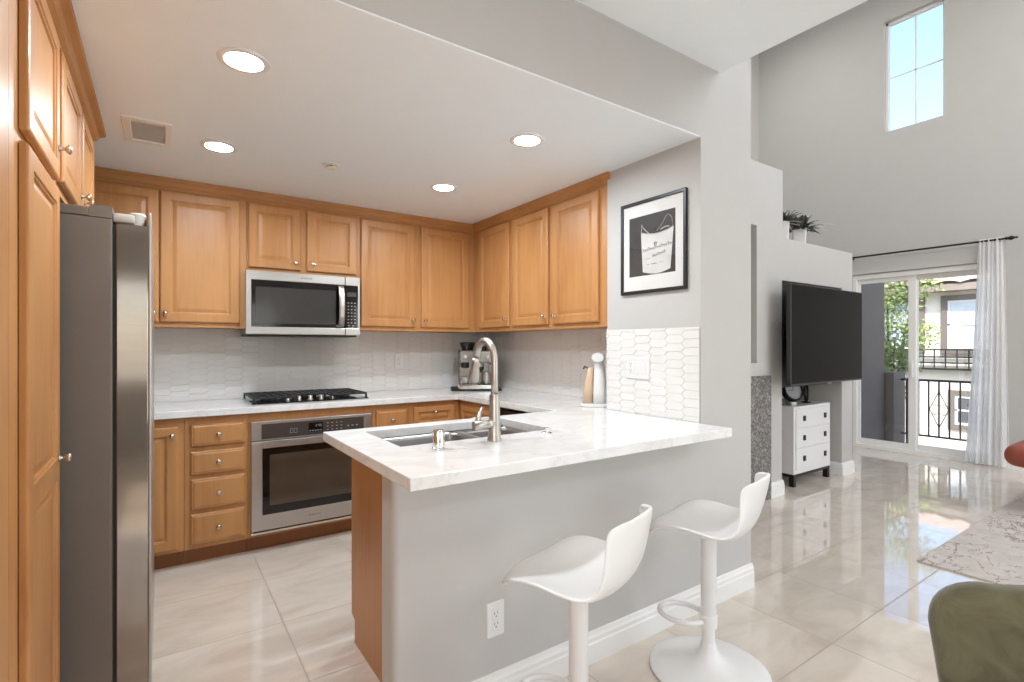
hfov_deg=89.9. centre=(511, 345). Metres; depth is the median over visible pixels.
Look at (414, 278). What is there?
upper cabinet
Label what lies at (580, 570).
bar stool
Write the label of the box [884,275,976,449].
house
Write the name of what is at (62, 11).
crown molding
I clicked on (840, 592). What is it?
floor
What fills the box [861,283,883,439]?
wall
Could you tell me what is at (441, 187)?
recessed light
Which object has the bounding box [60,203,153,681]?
refrigerator
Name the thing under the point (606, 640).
baseboard
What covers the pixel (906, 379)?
balcony railing
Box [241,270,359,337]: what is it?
microwave
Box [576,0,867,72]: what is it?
ceiling
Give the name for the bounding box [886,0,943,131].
window
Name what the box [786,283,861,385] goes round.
television
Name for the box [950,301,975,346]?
window
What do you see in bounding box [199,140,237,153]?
recessed light
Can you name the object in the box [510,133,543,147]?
recessed light
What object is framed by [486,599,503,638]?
power outlet
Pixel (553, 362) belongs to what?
backsplash
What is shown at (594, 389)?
pepper mills
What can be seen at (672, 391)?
backsplash
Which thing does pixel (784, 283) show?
panel
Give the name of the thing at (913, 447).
door
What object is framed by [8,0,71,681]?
pantry cabinet
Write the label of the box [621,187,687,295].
framed picture
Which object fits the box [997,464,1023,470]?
baseboard
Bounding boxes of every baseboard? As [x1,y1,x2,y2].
[472,562,753,681]
[771,480,784,497]
[819,461,842,475]
[841,460,854,475]
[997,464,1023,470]
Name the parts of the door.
sash, handle, sash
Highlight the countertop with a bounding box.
[154,387,731,491]
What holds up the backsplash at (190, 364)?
attached to the wall
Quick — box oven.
[251,413,370,535]
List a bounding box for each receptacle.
[397,357,400,364]
[492,609,499,629]
[629,362,632,373]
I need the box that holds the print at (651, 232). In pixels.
[629,207,674,277]
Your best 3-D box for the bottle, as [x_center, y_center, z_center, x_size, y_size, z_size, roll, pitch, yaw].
[0.485,0.243,3.259,0.133,0.233,0.128,0,0,-34]
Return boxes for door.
[853,264,996,466]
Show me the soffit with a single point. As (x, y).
(570, 43)
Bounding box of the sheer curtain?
[965,237,1008,466]
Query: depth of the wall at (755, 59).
7.65 m
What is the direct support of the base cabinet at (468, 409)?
on the floor
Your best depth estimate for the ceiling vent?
2.45 m
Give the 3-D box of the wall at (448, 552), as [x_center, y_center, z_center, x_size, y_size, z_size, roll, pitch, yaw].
[0.241,0.860,2.132,1.583,0.880,0.125,0,0,-34]
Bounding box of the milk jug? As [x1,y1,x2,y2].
[482,372,490,383]
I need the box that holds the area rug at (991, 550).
[917,494,1023,584]
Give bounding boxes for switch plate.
[626,357,649,379]
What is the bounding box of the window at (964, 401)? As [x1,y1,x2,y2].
[958,398,969,422]
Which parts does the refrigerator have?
door, trim, trim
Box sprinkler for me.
[323,162,338,169]
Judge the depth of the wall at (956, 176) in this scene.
6.19 m
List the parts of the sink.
bowl, bowl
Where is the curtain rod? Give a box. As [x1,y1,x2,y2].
[852,236,1017,259]
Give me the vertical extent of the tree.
6.414 m
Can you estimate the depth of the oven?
3.33 m
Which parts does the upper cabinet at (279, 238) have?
door, door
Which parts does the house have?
sash, railing, sash, sash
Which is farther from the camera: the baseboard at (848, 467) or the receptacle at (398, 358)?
the baseboard at (848, 467)
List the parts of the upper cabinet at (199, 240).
door, door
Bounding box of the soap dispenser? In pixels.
[541,427,551,433]
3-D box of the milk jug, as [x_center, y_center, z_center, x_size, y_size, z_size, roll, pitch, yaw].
[-0.208,0.278,4.405,0.096,0.096,0.081,0,0,-34]
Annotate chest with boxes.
[782,398,829,487]
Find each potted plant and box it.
[783,210,804,238]
[789,214,826,242]
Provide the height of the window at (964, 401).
0.600 m
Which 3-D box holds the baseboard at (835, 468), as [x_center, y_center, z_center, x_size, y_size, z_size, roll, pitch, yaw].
[3.132,1.238,5.360,0.016,0.125,0.594,0,0,-34]
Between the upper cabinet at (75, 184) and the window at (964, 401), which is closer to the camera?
the upper cabinet at (75, 184)
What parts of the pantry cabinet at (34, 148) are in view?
door, door, knob, knob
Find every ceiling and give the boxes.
[71,0,699,223]
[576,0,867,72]
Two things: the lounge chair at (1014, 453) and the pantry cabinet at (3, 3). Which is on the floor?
the pantry cabinet at (3, 3)
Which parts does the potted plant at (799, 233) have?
pot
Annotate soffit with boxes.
[339,0,700,135]
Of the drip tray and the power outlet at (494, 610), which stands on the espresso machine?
the drip tray
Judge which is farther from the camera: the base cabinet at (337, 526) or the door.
the door
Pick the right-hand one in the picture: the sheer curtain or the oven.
the sheer curtain
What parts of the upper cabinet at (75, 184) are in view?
door, knob, door, knob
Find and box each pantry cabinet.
[0,0,7,681]
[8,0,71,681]
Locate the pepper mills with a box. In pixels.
[580,353,606,407]
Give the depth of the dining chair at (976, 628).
1.10 m
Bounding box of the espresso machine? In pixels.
[457,342,490,388]
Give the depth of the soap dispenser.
2.21 m
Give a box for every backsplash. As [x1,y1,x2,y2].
[154,328,486,402]
[487,329,606,396]
[606,327,699,422]
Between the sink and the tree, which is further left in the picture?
the sink
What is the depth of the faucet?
2.04 m
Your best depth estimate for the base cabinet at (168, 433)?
2.95 m
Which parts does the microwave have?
door glass, handle, panel frame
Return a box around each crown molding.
[46,0,105,140]
[94,166,609,232]
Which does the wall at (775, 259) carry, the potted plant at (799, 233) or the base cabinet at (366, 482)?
the potted plant at (799, 233)
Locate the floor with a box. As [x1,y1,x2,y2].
[152,446,1023,681]
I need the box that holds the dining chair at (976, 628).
[928,581,1023,681]
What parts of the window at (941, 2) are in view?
pane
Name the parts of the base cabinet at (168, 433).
door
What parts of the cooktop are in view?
glass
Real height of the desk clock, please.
0.238 m
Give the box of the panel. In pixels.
[782,281,840,387]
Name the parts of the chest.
leg, frame, drawer, drawer, drawer, leg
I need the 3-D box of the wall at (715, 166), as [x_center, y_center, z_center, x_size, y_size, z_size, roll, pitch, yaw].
[0.930,-1.550,2.916,0.440,5.700,0.640,0,0,-34]
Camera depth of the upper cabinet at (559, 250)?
3.41 m
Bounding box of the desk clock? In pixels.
[782,386,803,404]
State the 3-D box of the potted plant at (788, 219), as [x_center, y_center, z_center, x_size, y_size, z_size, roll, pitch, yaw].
[2.510,-1.089,4.700,0.304,0.286,0.302,0,0,28]
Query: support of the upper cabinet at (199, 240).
attached to the wall
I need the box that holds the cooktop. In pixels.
[242,388,368,404]
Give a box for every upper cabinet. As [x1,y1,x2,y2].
[54,52,93,206]
[94,179,245,328]
[246,201,357,277]
[358,217,473,332]
[474,220,536,332]
[512,186,606,330]
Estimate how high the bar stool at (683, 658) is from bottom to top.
0.813 m
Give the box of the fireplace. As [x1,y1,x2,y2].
[751,375,770,500]
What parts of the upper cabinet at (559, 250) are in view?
door, door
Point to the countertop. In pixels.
(579, 434)
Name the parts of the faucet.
lever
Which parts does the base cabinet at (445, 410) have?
drawer, drawer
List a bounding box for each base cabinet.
[154,418,183,569]
[184,414,247,563]
[246,405,371,550]
[352,458,381,681]
[372,400,459,426]
[460,400,488,418]
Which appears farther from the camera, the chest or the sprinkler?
the chest
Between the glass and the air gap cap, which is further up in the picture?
the glass
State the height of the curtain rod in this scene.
0.064 m
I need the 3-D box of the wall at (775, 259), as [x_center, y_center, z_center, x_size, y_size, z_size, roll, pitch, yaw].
[2.068,-0.116,4.494,3.220,2.832,0.340,0,0,-34]
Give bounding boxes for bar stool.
[502,504,651,681]
[650,472,771,681]
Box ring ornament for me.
[801,385,810,402]
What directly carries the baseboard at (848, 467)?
attached to the wall at (775, 259)
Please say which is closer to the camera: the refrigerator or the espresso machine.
the refrigerator
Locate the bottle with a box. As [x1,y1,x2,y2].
[582,366,593,403]
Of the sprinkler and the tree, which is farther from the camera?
the tree
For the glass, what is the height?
0.056 m
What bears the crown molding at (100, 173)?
attached to the upper cabinet at (199, 240)
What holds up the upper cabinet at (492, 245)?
attached to the wall
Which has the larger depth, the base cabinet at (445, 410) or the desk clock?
the desk clock
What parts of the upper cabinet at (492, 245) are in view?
door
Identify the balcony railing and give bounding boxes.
[901,378,970,442]
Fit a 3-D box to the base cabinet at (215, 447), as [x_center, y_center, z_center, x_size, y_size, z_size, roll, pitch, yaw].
[-1.929,0.861,3.313,0.332,0.878,0.632,0,0,-34]
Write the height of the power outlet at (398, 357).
0.125 m
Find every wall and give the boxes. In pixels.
[382,442,700,681]
[607,58,750,576]
[751,54,758,161]
[751,159,851,482]
[759,0,1023,445]
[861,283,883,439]
[884,371,904,442]
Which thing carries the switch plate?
attached to the wall at (715, 166)
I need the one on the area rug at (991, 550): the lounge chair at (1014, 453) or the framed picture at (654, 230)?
the lounge chair at (1014, 453)
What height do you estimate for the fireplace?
1.046 m
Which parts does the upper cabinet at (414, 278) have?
door, door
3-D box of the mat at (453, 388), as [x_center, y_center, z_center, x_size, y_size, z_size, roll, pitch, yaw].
[-0.317,0.373,4.454,0.425,0.012,0.350,0,0,-7]
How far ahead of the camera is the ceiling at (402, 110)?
2.24 m
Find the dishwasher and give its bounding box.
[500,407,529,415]
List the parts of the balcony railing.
rail, rail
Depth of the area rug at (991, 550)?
3.22 m
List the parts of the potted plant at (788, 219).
pot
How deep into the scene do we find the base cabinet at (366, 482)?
2.12 m
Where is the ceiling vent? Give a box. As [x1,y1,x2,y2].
[120,113,171,148]
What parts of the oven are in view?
handle, door, trim, control panel, glass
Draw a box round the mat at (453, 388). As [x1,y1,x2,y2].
[451,386,501,390]
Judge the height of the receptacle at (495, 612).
0.068 m
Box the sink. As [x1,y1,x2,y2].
[381,426,527,446]
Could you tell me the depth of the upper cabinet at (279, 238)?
3.58 m
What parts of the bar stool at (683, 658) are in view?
post, post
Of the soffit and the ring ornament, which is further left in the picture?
the soffit
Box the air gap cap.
[432,429,444,449]
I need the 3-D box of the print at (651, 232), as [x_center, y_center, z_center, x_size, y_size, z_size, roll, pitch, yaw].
[0.753,-0.547,2.771,0.001,0.329,0.314,0,0,-34]
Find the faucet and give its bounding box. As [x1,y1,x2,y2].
[468,338,501,441]
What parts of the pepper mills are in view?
knob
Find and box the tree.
[884,278,943,406]
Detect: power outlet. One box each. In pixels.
[395,354,402,368]
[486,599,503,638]
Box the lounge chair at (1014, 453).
[1004,440,1023,467]
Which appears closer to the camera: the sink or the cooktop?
the sink
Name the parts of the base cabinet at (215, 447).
drawer, drawer, drawer, drawer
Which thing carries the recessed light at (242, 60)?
in the ceiling at (402, 110)
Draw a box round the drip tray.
[457,383,490,388]
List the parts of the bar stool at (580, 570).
post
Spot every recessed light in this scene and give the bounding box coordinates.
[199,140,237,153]
[217,47,269,73]
[430,183,456,191]
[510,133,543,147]
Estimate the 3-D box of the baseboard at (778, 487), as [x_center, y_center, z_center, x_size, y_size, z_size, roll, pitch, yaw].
[2.286,1.238,4.428,0.225,0.125,0.016,0,0,-34]
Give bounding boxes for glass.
[461,377,468,383]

